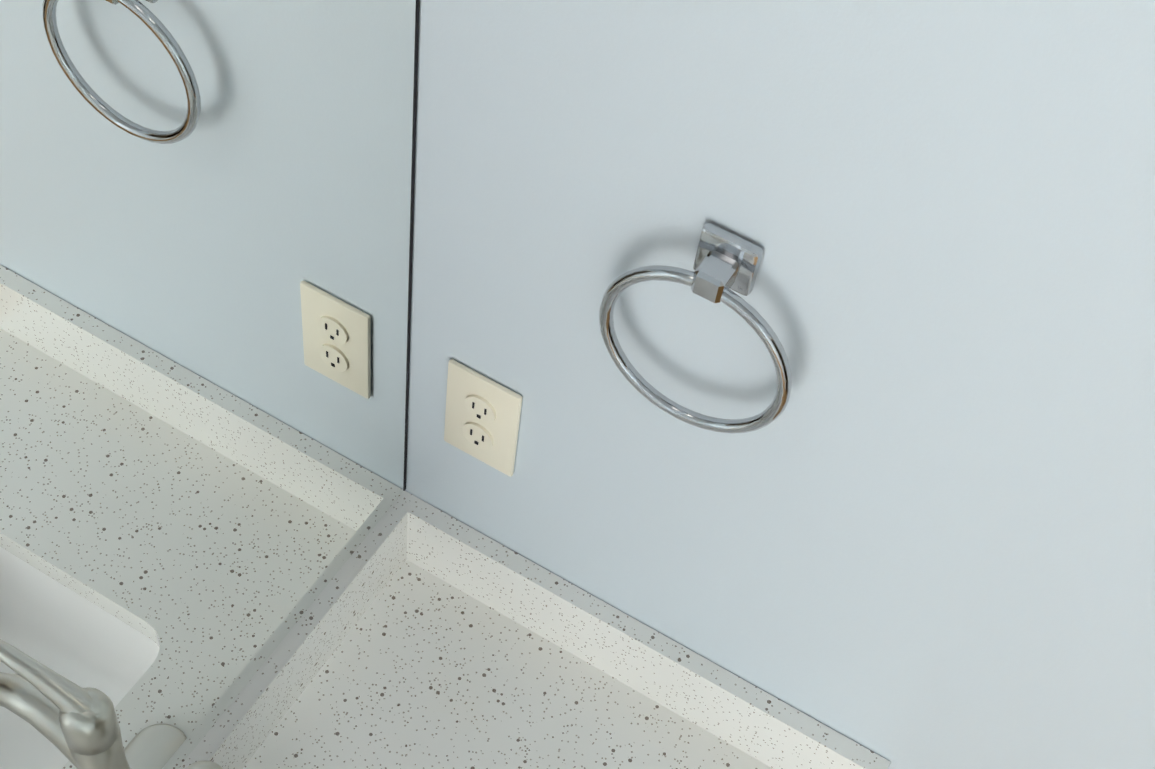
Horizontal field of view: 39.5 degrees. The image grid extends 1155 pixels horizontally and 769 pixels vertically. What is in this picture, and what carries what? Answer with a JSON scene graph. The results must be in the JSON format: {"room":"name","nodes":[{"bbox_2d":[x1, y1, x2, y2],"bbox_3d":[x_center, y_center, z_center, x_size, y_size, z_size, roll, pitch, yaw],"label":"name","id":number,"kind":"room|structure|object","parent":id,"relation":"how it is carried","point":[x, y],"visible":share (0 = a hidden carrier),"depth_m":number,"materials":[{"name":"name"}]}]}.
{"room":"bathroom","nodes":[
{"label":"bathroom","id":0,"kind":"room"},
{"bbox_2d":[405,0,1154,768],"bbox_3d":[0.384,0.087,1.254,1.155,2.740,0.120,28,54,14],"label":"wall","id":1,"kind":"structure","parent":0,"point":[911,526],"depth_m":1.21,"materials":[{"name":"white paint"}]},
{"bbox_2d":[444,359,521,476],"bbox_3d":[-0.090,0.034,1.493,0.078,0.125,0.010,28,54,14],"label":"electrical outlet plate","id":2,"kind":"object","parent":1,"relation":"attached to","point":[482,417],"visible":1,"depth_m":1.48,"materials":[{"name":"beige plastic"}]},
{"bbox_2d":[406,499,890,768],"bbox_3d":[0.058,0.275,1.631,0.539,0.094,0.021,28,54,14],"label":"backsplash","id":3,"kind":"structure","parent":1,"relation":"attached to","point":[707,697],"depth_m":1.62,"materials":[{"name":"white stone"}]},
{"bbox_2d":[599,222,791,433],"bbox_3d":[0.095,-0.040,1.218,0.163,0.186,0.041,28,54,14],"label":"towel ring","id":4,"kind":"object","parent":1,"relation":"attached to","point":[725,261],"visible":1,"depth_m":1.17,"materials":[{"name":"grey metal"}]},
{"bbox_3d":[0.083,1.712,1.732,2.110,0.050,5.680,28,54,14],"label":"floor","id":5,"kind":"structure","parent":0,"visible":0},
{"bbox_2d":[246,567,745,768],"bbox_3d":[-0.426,1.159,1.526,0.590,0.846,1.776,28,54,14],"label":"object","id":6,"kind":"structure","parent":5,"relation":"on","point":[421,634],"depth_m":1.63,"materials":[{"name":"white stone"}]},
{"bbox_2d":[742,759,769,768],"bbox_3d":[-0.208,0.983,1.131,0.120,0.034,1.780,28,54,14],"label":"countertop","id":7,"kind":"structure","parent":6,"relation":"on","point":[750,764],"depth_m":1.62,"materials":[{"name":"white stone"}]},
{"bbox_3d":[-1.094,1.016,0.349,0.120,2.740,3.840,28,54,14],"label":"wall","id":8,"kind":"structure","parent":0,"visible":0},
{"bbox_2d":[0,0,419,768],"bbox_3d":[-0.569,0.356,0.727,0.006,1.088,1.777,28,54,14],"label":"mirror","id":9,"kind":"object","parent":8,"relation":"attached to","point":[206,232],"visible":1,"depth_m":1.11,"materials":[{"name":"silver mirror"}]},
{"bbox_2d":[178,491,418,768],"bbox_3d":[-0.622,0.724,1.198,0.020,0.094,1.780,28,54,14],"label":"backsplash","id":10,"kind":"structure","parent":8,"relation":"attached to","point":[237,738],"depth_m":1.58,"materials":[{"name":"white stone"}]}
]}

